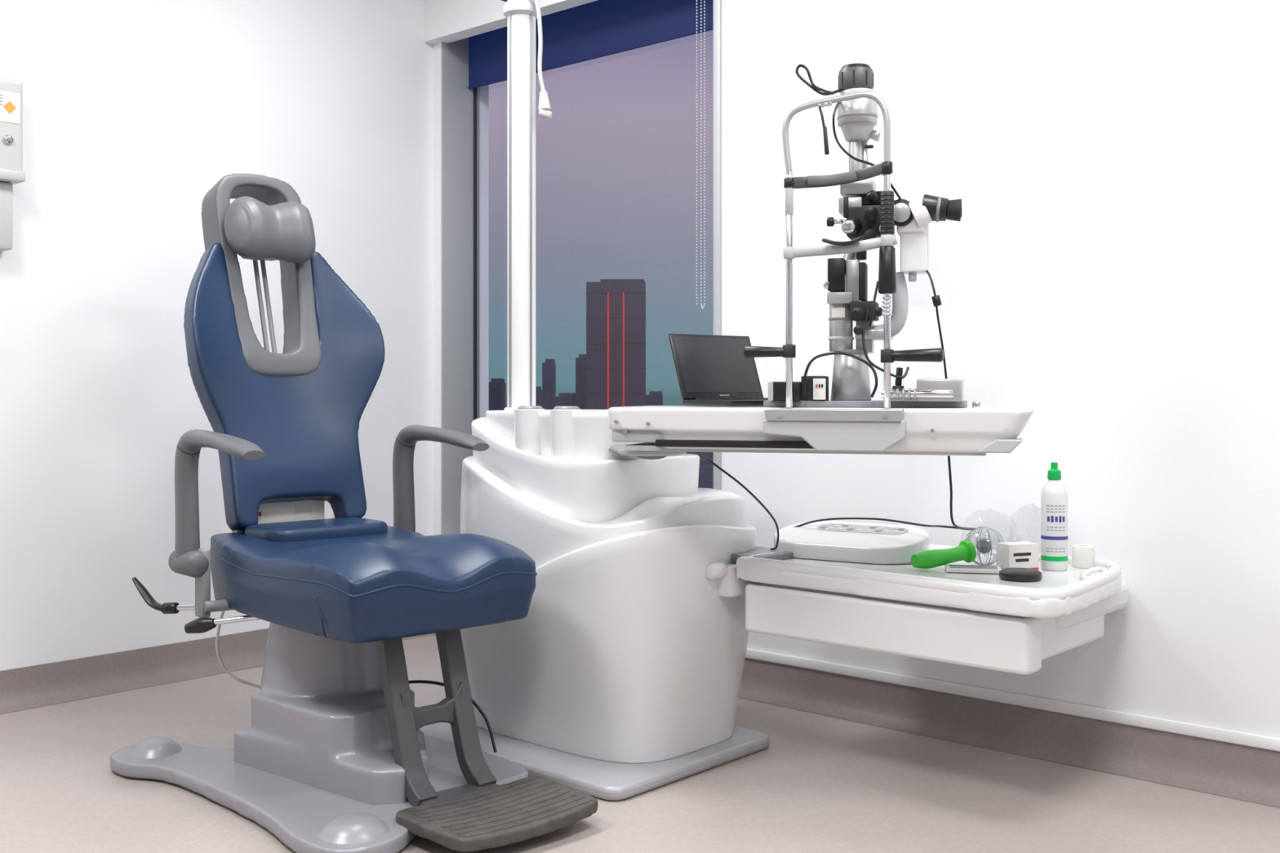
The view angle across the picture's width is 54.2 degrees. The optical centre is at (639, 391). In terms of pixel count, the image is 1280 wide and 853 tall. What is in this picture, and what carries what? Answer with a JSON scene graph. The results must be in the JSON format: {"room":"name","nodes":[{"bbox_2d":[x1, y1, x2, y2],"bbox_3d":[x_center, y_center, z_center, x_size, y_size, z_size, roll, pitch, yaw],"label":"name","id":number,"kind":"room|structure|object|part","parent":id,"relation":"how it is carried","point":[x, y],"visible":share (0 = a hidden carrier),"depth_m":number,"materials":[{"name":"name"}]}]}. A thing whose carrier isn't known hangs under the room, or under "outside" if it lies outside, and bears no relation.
{"room":"examination room","nodes":[
{"label":"examination room","id":0,"kind":"room"},
{"bbox_2d":[0,0,432,671],"bbox_3d":[-2.497,-0.425,3.204,0.150,2.750,5.365,0,0,42],"label":"wall","id":1,"kind":"structure","parent":0,"point":[134,110],"depth_m":4.09,"materials":[{"name":"paint"}]},
{"bbox_2d":[0,77,25,251],"bbox_3d":[-1.943,-0.695,3.628,0.107,0.550,0.280,0,0,42],"label":"dispenser","id":2,"kind":"object","parent":1,"relation":"attached to","point":[11,172],"visible":1,"depth_m":3.68,"materials":[{"name":"grey plastic"}]},
{"bbox_2d":[0,628,431,714],"bbox_3d":[-2.451,0.892,3.096,0.062,0.114,4.965,0,0,42],"label":"baseboard","id":3,"kind":"structure","parent":1,"relation":"attached to","point":[28,687],"depth_m":4.02,"materials":[{"name":"plastic"}]},
{"bbox_2d":[432,42,488,535],"bbox_3d":[-0.721,-0.430,5.047,0.050,2.160,0.250,0,0,42],"label":"wall","id":4,"kind":"structure","parent":0,"point":[437,47],"depth_m":4.97,"materials":[{"name":"paint"}]},
{"bbox_2d":[441,37,479,534],"bbox_3d":[-0.718,-0.430,5.008,0.009,2.160,0.193,0,0,42],"label":"reveal","id":5,"kind":"object","parent":4,"relation":"attached to","point":[457,100],"visible":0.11,"depth_m":4.99,"materials":[{"name":"white paint"}]},
{"bbox_2d":[473,87,477,420],"bbox_3d":[-0.668,-0.430,5.059,0.014,2.160,0.016,0,0,42],"label":"frame","id":6,"kind":"object","parent":4,"relation":"attached to","point":[475,90],"visible":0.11,"depth_m":5.05,"materials":[{"name":"grey plastic"}]},
{"bbox_2d":[0,635,1279,852],"bbox_3d":[-0.342,1.000,1.285,5.920,0.100,5.365,0,0,42],"label":"floor","id":7,"kind":"structure","parent":0,"point":[821,784],"depth_m":2.90,"materials":[{"name":"plastic"}]},
{"bbox_2d":[110,173,598,852],"bbox_3d":[-0.697,0.168,3.081,1.402,1.564,0.805,0,0,42],"label":"chair","id":8,"kind":"object","parent":7,"relation":"on","point":[334,756],"visible":1,"depth_m":3.02,"materials":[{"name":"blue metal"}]},
{"bbox_3d":[-1.243,0.512,3.166,0.107,0.081,0.028,0,0,24],"label":"lever blade","id":9,"kind":"part","parent":8,"relation":"part of","materials":[{"name":"black plastic"}]},
{"bbox_3d":[-1.087,0.538,3.129,0.171,0.021,0.014,0,0,7],"label":"lever rod","id":10,"kind":"part","parent":8,"relation":"part of","materials":[{"name":"silver metal"}]},
{"bbox_3d":[-1.070,0.569,3.047,0.076,0.041,0.037,0,0,9],"label":"lever knob","id":11,"kind":"part","parent":8,"relation":"part of","materials":[{"name":"black plastic"}]},
{"bbox_3d":[-1.015,0.256,2.995,0.074,0.328,0.419,0,0,-42],"label":"armrest","id":12,"kind":"part","parent":8,"relation":"part of","materials":[{"name":"grey plastic"}]},
{"bbox_3d":[-0.982,0.555,3.051,0.127,0.028,0.014,0,0,-5],"label":"lever rod","id":13,"kind":"part","parent":8,"relation":"part of","materials":[{"name":"silver metal"}]},
{"bbox_3d":[-1.067,-0.295,3.501,0.013,0.431,0.136,0,0,-42],"label":"headrest rod","id":14,"kind":"part","parent":8,"relation":"part of","materials":[{"name":"grey plastic"}]},
{"bbox_3d":[-1.051,-0.295,3.516,0.013,0.431,0.136,0,0,-42],"label":"headrest rod","id":15,"kind":"part","parent":8,"relation":"part of","materials":[{"name":"grey plastic"}]},
{"bbox_2d":[224,195,315,262],"bbox_3d":[-1.018,-0.447,3.462,0.260,0.175,0.132,0,0,-42],"label":"cushion","id":16,"kind":"object","parent":8,"relation":"on","point":[255,230],"depth_m":3.42,"materials":[{"name":"grey leather"}]},
{"bbox_2d":[183,242,384,531],"bbox_3d":[-0.984,-0.019,3.425,0.552,0.769,0.285,0,0,-42],"label":"backrest cushion","id":17,"kind":"object","parent":8,"relation":"on","point":[304,405],"depth_m":3.39,"materials":[{"name":"blue leather"}]},
{"bbox_2d":[257,500,324,524],"bbox_3d":[-0.981,0.333,3.421,0.210,0.094,0.101,0,0,-42],"label":"mounting plate","id":18,"kind":"object","parent":8,"relation":"on","point":[303,510],"visible":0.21,"depth_m":3.39,"materials":[{"name":"white"}]},
{"bbox_3d":[-0.757,0.928,3.051,1.054,0.036,0.673,0,0,42],"label":"plate","id":19,"kind":"part","parent":8,"relation":"part of","materials":[{"name":"silver metal"}]},
{"bbox_2d":[210,525,535,643],"bbox_3d":[-0.674,0.440,3.084,0.540,0.198,0.777,0,0,-42],"label":"seat cushion","id":20,"kind":"object","parent":8,"relation":"on","point":[348,584],"depth_m":2.84,"materials":[{"name":"blue leather"}]},
{"bbox_3d":[-0.553,0.256,3.415,0.074,0.328,0.419,0,0,-42],"label":"armrest","id":21,"kind":"part","parent":8,"relation":"part of","materials":[{"name":"grey plastic"}]},
{"bbox_2d":[419,0,794,800],"bbox_3d":[-0.190,-0.280,3.438,1.158,2.459,0.700,0,0,39],"label":"stand","id":22,"kind":"object","parent":7,"relation":"on","point":[620,678],"visible":0.89,"depth_m":3.21,"materials":[{"name":"white plastic"}]},
{"bbox_3d":[-0.369,-0.510,3.554,0.006,1.140,0.006,0,0,0],"label":"pole rail","id":23,"kind":"part","parent":22,"relation":"part of","materials":[{"name":"grey plastic"}]},
{"bbox_2d":[501,0,536,407],"bbox_3d":[-0.493,-0.601,3.569,0.290,1.362,0.310,0,0,42],"label":"pole","id":24,"kind":"object","parent":22,"relation":"attached to","point":[521,15],"depth_m":3.55,"materials":[{"name":"white metal"}]},
{"bbox_3d":[-0.309,-0.510,3.554,0.006,1.140,0.006,0,0,0],"label":"pole rail","id":25,"kind":"part","parent":22,"relation":"part of","materials":[{"name":"grey metal"}]},
{"bbox_3d":[-0.149,0.151,3.526,0.512,0.197,0.432,0,0,42],"label":"tank","id":26,"kind":"part","parent":22,"relation":"part of","materials":[{"name":"white plastic"}]},
{"bbox_3d":[-0.199,0.932,3.427,0.945,0.033,0.635,0,0,42],"label":"floor plate","id":27,"kind":"part","parent":22,"relation":"part of","materials":[{"name":"grey plastic"}]},
{"bbox_3d":[-0.033,0.150,3.253,0.106,0.024,0.550,0,0,-16],"label":"table swing arm","id":28,"kind":"part","parent":22,"relation":"part of","materials":[{"name":"grey plastic"}]},
{"bbox_3d":[0.191,0.450,3.150,0.040,0.040,0.060,0,0,42],"label":"bracket knob","id":29,"kind":"part","parent":22,"relation":"part of","materials":[{"name":"white plastic"}]},
{"bbox_3d":[0.311,0.426,3.251,0.140,0.023,0.170,0,0,42],"label":"shelf bracket plate","id":30,"kind":"part","parent":22,"relation":"part of","materials":[{"name":"grey plastic"}]},
{"bbox_2d":[608,400,1033,456],"bbox_3d":[0.414,0.078,2.888,0.938,0.116,0.419,0,0,16],"label":"table","id":31,"kind":"object","parent":22,"relation":"attached to","point":[976,429],"visible":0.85,"depth_m":2.69,"materials":[{"name":"white plastic"}]},
{"bbox_2d":[668,333,768,406],"bbox_3d":[0.238,-0.053,2.970,0.250,0.172,0.241,0,0,-35],"label":"computer","id":32,"kind":"object","parent":31,"relation":"on","point":[711,370],"visible":0.89,"depth_m":3.02,"materials":[{"name":"black plastic"}]},
{"bbox_2d":[696,452,779,550],"bbox_3d":[0.260,0.276,3.084,0.060,0.277,0.416,0,0,32],"label":"power cable","id":33,"kind":"object","parent":31,"relation":"hanging from","point":[699,453],"visible":0.98,"depth_m":3.05,"materials":[{"name":"black plastic"}]},
{"bbox_3d":[0.420,0.050,2.707,0.296,0.026,0.066,0,0,16],"label":"headrest clamp rail","id":34,"kind":"part","parent":31,"relation":"part of","materials":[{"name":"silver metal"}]},
{"bbox_2d":[743,62,967,408],"bbox_3d":[0.486,-0.347,2.800,0.470,0.764,0.331,0,0,16],"label":"microscope","id":35,"kind":"object","parent":31,"relation":"on","point":[872,215],"visible":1,"depth_m":2.75,"materials":[{"name":"grey plastic"}]},
{"bbox_3d":[0.326,-0.224,2.737,0.014,0.517,0.014,0,0,16],"label":"post","id":36,"kind":"part","parent":35,"relation":"part of","materials":[{"name":"silver metal"}]},
{"bbox_3d":[0.425,-0.379,2.792,0.014,0.021,0.021,0,0,16],"label":"knob","id":37,"kind":"part","parent":35,"relation":"part of","materials":[{"name":"black plastic"}]},
{"bbox_3d":[0.443,-0.262,2.813,0.036,0.073,0.050,0,0,16],"label":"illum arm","id":38,"kind":"part","parent":35,"relation":"part of","materials":[{"name":"black plastic"}]},
{"bbox_3d":[0.441,-0.379,2.787,0.033,0.011,0.011,0,0,16],"label":"knob","id":39,"kind":"part","parent":35,"relation":"part of","materials":[{"name":"silver metal"}]},
{"bbox_3d":[0.465,-0.276,2.832,0.063,0.117,0.032,0,0,16],"label":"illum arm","id":40,"kind":"part","parent":35,"relation":"part of","materials":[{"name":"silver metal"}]},
{"bbox_3d":[0.475,-0.415,2.809,0.051,0.035,0.060,0,0,16],"label":"optic plate","id":41,"kind":"part","parent":35,"relation":"part of","materials":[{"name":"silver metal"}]},
{"bbox_3d":[0.479,-0.135,2.745,0.021,0.023,0.041,0,0,10],"label":"tilt knob","id":42,"kind":"part","parent":35,"relation":"part of","materials":[{"name":"black plastic"}]},
{"bbox_3d":[0.481,-0.172,2.760,0.028,0.031,0.052,0,0,10],"label":"tilt knob","id":43,"kind":"part","parent":35,"relation":"part of","materials":[{"name":"black plastic"}]},
{"bbox_3d":[0.517,0.028,2.849,0.437,0.016,0.220,0,0,16],"label":"slide plate","id":44,"kind":"part","parent":35,"relation":"part of","materials":[{"name":"grey plastic"}]},
{"bbox_3d":[0.509,-0.545,2.783,0.022,0.009,0.008,0,0,44],"label":"filter lever","id":45,"kind":"part","parent":35,"relation":"part of","materials":[{"name":"black plastic"}]},
{"bbox_3d":[0.503,-0.341,2.738,0.028,0.035,0.045,0,0,11],"label":"knob","id":46,"kind":"part","parent":35,"relation":"part of","materials":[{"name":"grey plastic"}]},
{"bbox_3d":[0.507,-0.390,2.740,0.032,0.036,0.039,0,0,11],"label":"knob","id":47,"kind":"part","parent":35,"relation":"part of","materials":[{"name":"black plastic"}]},
{"bbox_3d":[0.513,-0.431,2.761,0.028,0.028,0.021,0,0,-29],"label":"knob","id":48,"kind":"part","parent":35,"relation":"part of","materials":[{"name":"black plastic"}]},
{"bbox_3d":[0.525,-0.128,2.810,0.077,0.022,0.070,0,0,16],"label":"arm mount","id":49,"kind":"part","parent":35,"relation":"part of","materials":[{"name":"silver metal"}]},
{"bbox_3d":[0.526,-0.571,2.794,0.030,0.028,0.025,0,0,16],"label":"slit knob","id":50,"kind":"part","parent":35,"relation":"part of","materials":[{"name":"silver metal"}]},
{"bbox_3d":[0.531,-0.431,2.792,0.066,0.029,0.040,0,0,16],"label":"optic rail","id":51,"kind":"part","parent":35,"relation":"part of","materials":[{"name":"black plastic"}]},
{"bbox_3d":[0.518,-0.178,2.770,0.034,0.022,0.021,0,0,-1],"label":"tilt knob","id":52,"kind":"part","parent":35,"relation":"part of","materials":[{"name":"black plastic"}]},
{"bbox_3d":[0.554,-0.192,2.807,0.094,0.153,0.035,0,0,16],"label":"microscope arm","id":53,"kind":"part","parent":35,"relation":"part of","materials":[{"name":"grey plastic"}]},
{"bbox_3d":[0.529,-0.224,2.678,0.014,0.517,0.014,0,0,16],"label":"post","id":54,"kind":"part","parent":35,"relation":"part of","materials":[{"name":"silver metal"}]},
{"bbox_3d":[0.606,-0.256,2.781,0.018,0.022,0.018,0,0,16],"label":"knob","id":55,"kind":"part","parent":35,"relation":"part of","materials":[{"name":"grey plastic"}]},
{"bbox_3d":[0.720,0.030,2.675,0.018,0.020,0.018,0,0,16],"label":"table knob","id":56,"kind":"part","parent":31,"relation":"part of","materials":[{"name":"silver metal"}]},
{"bbox_2d":[773,455,975,564],"bbox_3d":[0.640,0.286,3.136,0.334,0.292,0.750,0,0,-29],"label":"console","id":57,"kind":"object","parent":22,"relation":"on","point":[824,539],"visible":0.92,"depth_m":3.22,"materials":[{"name":"white plastic"}]},
{"bbox_3d":[0.589,0.364,3.321,0.250,0.002,0.070,0,9,32],"label":"display panel","id":58,"kind":"part","parent":57,"relation":"part of","materials":[{"name":"white plastic"}]},
{"bbox_2d":[736,544,1128,675],"bbox_3d":[0.769,0.508,3.112,0.834,0.188,0.665,0,0,42],"label":"drawer","id":59,"kind":"object","parent":22,"relation":"attached to","point":[982,620],"visible":0.77,"depth_m":2.86,"materials":[{"name":"white plastic"}]},
{"bbox_3d":[0.565,0.542,2.924,0.755,0.119,0.080,0,0,42],"label":"drawer","id":60,"kind":"part","parent":59,"relation":"part of","materials":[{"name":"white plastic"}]},
{"bbox_3d":[0.743,0.454,3.088,0.826,0.043,0.591,0,0,42],"label":"shelf","id":61,"kind":"part","parent":59,"relation":"part of","materials":[{"name":"white plastic"}]},
{"bbox_2d":[911,526,1004,568],"bbox_3d":[0.779,0.384,3.086,0.259,0.098,0.096,0,0,-19],"label":"whisk","id":62,"kind":"object","parent":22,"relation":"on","point":[966,551],"visible":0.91,"depth_m":3.06,"materials":[{"name":"green plastic"}]},
{"bbox_3d":[0.734,0.403,3.058,0.154,0.053,0.044,0,0,-24],"label":"green handle","id":63,"kind":"part","parent":62,"relation":"part of","materials":[{"name":"green plastic"}]},
{"bbox_2d":[944,564,1001,573],"bbox_3d":[0.800,0.425,3.003,0.130,0.011,0.070,0,0,12],"label":"tablet","id":64,"kind":"object","parent":22,"relation":"on","point":[948,568],"visible":0.87,"depth_m":2.98,"materials":[{"name":"white plastic"}]},
{"bbox_2d":[996,541,1038,569],"bbox_3d":[0.912,0.399,3.024,0.085,0.066,0.051,0,0,-20],"label":"box","id":65,"kind":"object","parent":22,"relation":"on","point":[1021,554],"visible":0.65,"depth_m":3.00,"materials":[{"name":"white"}]},
{"bbox_2d":[1015,558,1029,562],"bbox_3d":[0.916,0.404,2.998,0.038,0.007,0.001,0,0,-20],"label":"print","id":66,"kind":"object","parent":65,"relation":"on","point":[1023,559],"depth_m":3.00},
{"bbox_2d":[1013,552,1031,556],"bbox_3d":[0.916,0.390,2.998,0.050,0.007,0.001,0,0,-20],"label":"print","id":67,"kind":"object","parent":65,"relation":"on","point":[1020,553],"depth_m":3.00},
{"bbox_2d":[999,567,1042,582],"bbox_3d":[0.876,0.420,2.882,0.096,0.023,0.096,0,0,42],"label":"case","id":68,"kind":"object","parent":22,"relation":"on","point":[1013,574],"visible":1,"depth_m":2.85,"materials":[{"name":"black plastic"}]},
{"bbox_2d":[1040,462,1067,571],"bbox_3d":[1.006,0.301,3.040,0.063,0.261,0.064,0,0,42],"label":"bottle","id":69,"kind":"object","parent":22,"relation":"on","point":[1054,495],"visible":1,"depth_m":3.02,"materials":[{"name":"white plastic"}]},
{"bbox_2d":[1071,544,1094,568],"bbox_3d":[1.093,0.406,3.084,0.054,0.052,0.054,0,0,42],"label":"tape roll","id":70,"kind":"object","parent":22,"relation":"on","point":[1082,555],"visible":0.96,"depth_m":3.06,"materials":[{"name":"white paper"}]},
{"bbox_2d":[721,0,1279,737],"bbox_3d":[1.893,-0.425,2.720,4.190,2.750,0.250,0,0,42],"label":"wall","id":71,"kind":"structure","parent":0,"point":[1110,266],"depth_m":3.24,"materials":[{"name":"paint"}]},
{"bbox_2d":[713,0,721,489],"bbox_3d":[0.251,-0.365,4.014,0.028,2.030,0.020,0,0,42],"label":"trim","id":72,"kind":"structure","parent":71,"relation":"attached to","point":[717,3],"depth_m":4.00,"materials":[{"name":"grey plastic"}]},
{"bbox_2d":[430,633,1279,808],"bbox_3d":[1.255,0.892,3.079,5.620,0.114,0.062,0,0,42],"label":"baseboard","id":73,"kind":"structure","parent":71,"relation":"attached to","point":[1220,768],"depth_m":3.29,"materials":[{"name":"plastic"}]},
{"bbox_2d":[745,648,1279,751],"bbox_3d":[1.801,0.820,2.625,4.180,0.030,0.014,0,0,42],"label":"trim","id":74,"kind":"structure","parent":71,"relation":"attached to","point":[1241,738],"depth_m":3.30,"materials":[{"name":"white plastic"}]},
{"bbox_3d":[-0.206,-1.655,4.588,1.430,0.290,0.250,0,0,42],"label":"lintel","id":75,"kind":"object","parent":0,"visible":0},
{"bbox_2d":[423,0,596,44],"bbox_3d":[-0.287,-1.590,4.483,1.450,0.420,0.075,0,0,42],"label":"pelmet","id":76,"kind":"object","parent":75,"relation":"attached to","point":[447,21],"visible":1,"depth_m":4.78,"materials":[{"name":"paint"}]},
{"bbox_2d":[467,0,713,88],"bbox_3d":[-0.213,-1.359,4.575,1.318,0.287,0.066,0,0,42],"label":"roller blind","id":77,"kind":"object","parent":75,"relation":"attached to","point":[597,28],"visible":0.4,"depth_m":4.56,"materials":[{"name":"blue fabric"}]},
{"bbox_2d":[695,0,705,309],"bbox_3d":[0.193,-1.023,3.992,0.039,1.521,0.007,0,0,42],"label":"chain","id":78,"kind":"object","parent":77,"relation":"hanging from","point":[703,307],"visible":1,"depth_m":3.99,"materials":[{"name":"grey plastic"}]},
{"label":"outside","id":79,"kind":"structure","parent":0,"visible":0},
{"bbox_2d":[684,452,713,488],"bbox_3d":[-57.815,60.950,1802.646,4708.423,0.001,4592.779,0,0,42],"label":"ground","id":80,"kind":"structure","parent":79,"point":[706,468],"depth_m":958.33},
{"bbox_2d":[488,386,493,410],"bbox_3d":[-39.015,29.888,308.000,3.716,62.123,16.000,0,0,0],"label":"tower block","id":81,"kind":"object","parent":80,"relation":"on","point":[491,389],"visible":0.09,"depth_m":312.19,"materials":[{"name":"concrete"}]},
{"bbox_2d":[488,382,506,410],"bbox_3d":[-44.465,28.989,388.000,4.211,63.923,16.000,0,0,0],"label":"tower block","id":82,"kind":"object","parent":80,"relation":"on","point":[499,397],"visible":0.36,"depth_m":380.08,"materials":[{"name":"concrete"}]},
{"bbox_2d":[490,378,504,382],"bbox_3d":[-44.023,-3.543,388.000,3.158,1.140,10.000,0,0,0],"label":"plant","id":83,"kind":"object","parent":82,"relation":"on","point":[491,380],"visible":0.87,"depth_m":382.97,"materials":[{"name":"concrete"}]},
{"bbox_2d":[536,390,542,406],"bbox_3d":[-39.309,30.182,458.000,5.867,61.537,16.000,0,0,0],"label":"tower block","id":84,"kind":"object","parent":80,"relation":"on","point":[539,393],"visible":0.17,"depth_m":451.58,"materials":[{"name":"concrete"}]},
{"bbox_2d":[542,362,555,409],"bbox_3d":[-31.075,25.547,428.000,3.559,70.807,16.000,0,0,0],"label":"tower block","id":85,"kind":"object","parent":80,"relation":"on","point":[548,378],"visible":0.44,"depth_m":420.00,"materials":[{"name":"concrete"}]},
{"bbox_2d":[545,359,555,363],"bbox_3d":[-30.702,-10.487,428.000,2.670,1.260,10.000,0,0,0],"label":"plant","id":86,"kind":"object","parent":85,"relation":"on","point":[553,361],"visible":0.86,"depth_m":422.98,"materials":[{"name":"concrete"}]},
{"bbox_2d":[553,396,576,407],"bbox_3d":[-18.383,31.062,308.000,4.694,59.777,16.000,0,0,0],"label":"tower block","id":87,"kind":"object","parent":80,"relation":"on","point":[557,401],"visible":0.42,"depth_m":300.01,"materials":[{"name":"concrete"}]},
{"bbox_2d":[559,392,575,396],"bbox_3d":[-17.890,0.723,308.000,3.520,0.900,10.000,0,0,0],"label":"plant","id":88,"kind":"object","parent":87,"relation":"on","point":[561,394],"visible":1,"depth_m":303.03,"materials":[{"name":"concrete"}]},
{"bbox_2d":[575,357,586,408],"bbox_3d":[-15.958,25.821,348.000,3.103,70.259,16.000,0,0,0],"label":"tower block","id":89,"kind":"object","parent":80,"relation":"on","point":[580,374],"visible":0.27,"depth_m":340.04,"materials":[{"name":"concrete"}]},
{"bbox_2d":[578,354,586,357],"bbox_3d":[-15.632,-9.819,348.000,2.327,1.020,10.000,0,0,0],"label":"plant","id":90,"kind":"object","parent":89,"relation":"on","point":[580,355],"visible":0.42,"depth_m":343.04,"materials":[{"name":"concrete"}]},
{"bbox_2d":[586,279,645,409],"bbox_3d":[-5.769,16.824,307.800,14.376,88.252,16.400,0,0,0],"label":"office tower","id":91,"kind":"structure","parent":80,"relation":"on","point":[615,308],"depth_m":300.01,"materials":[{"name":"concrete"}]},
{"bbox_2d":[600,279,644,281],"bbox_3d":[-4.270,-26.852,308.000,10.707,0.900,10.000,0,0,0],"label":"plant","id":92,"kind":"object","parent":91,"relation":"on","point":[601,280],"depth_m":303.03,"materials":[{"name":"concrete"}]},
{"bbox_2d":[645,395,662,404],"bbox_3d":[4.107,30.944,368.000,4.928,60.011,16.000,0,0,0],"label":"tower block","id":93,"kind":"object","parent":80,"relation":"on","point":[650,399],"visible":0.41,"depth_m":360.03,"materials":[{"name":"concrete"}]},
{"bbox_2d":[645,404,662,405],"bbox_3d":[4.107,3.739,360.000,5.028,0.400,0.201,0,0,0],"label":"floor band","id":94,"kind":"object","parent":93,"relation":"attached to","point":[646,404],"visible":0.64,"depth_m":359.94,"materials":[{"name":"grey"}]},
{"bbox_2d":[648,391,662,395],"bbox_3d":[4.625,0.399,368.000,3.696,1.080,10.000,0,0,0],"label":"plant","id":95,"kind":"object","parent":93,"relation":"on","point":[651,393],"visible":1,"depth_m":363.03,"materials":[{"name":"concrete"}]}
]}

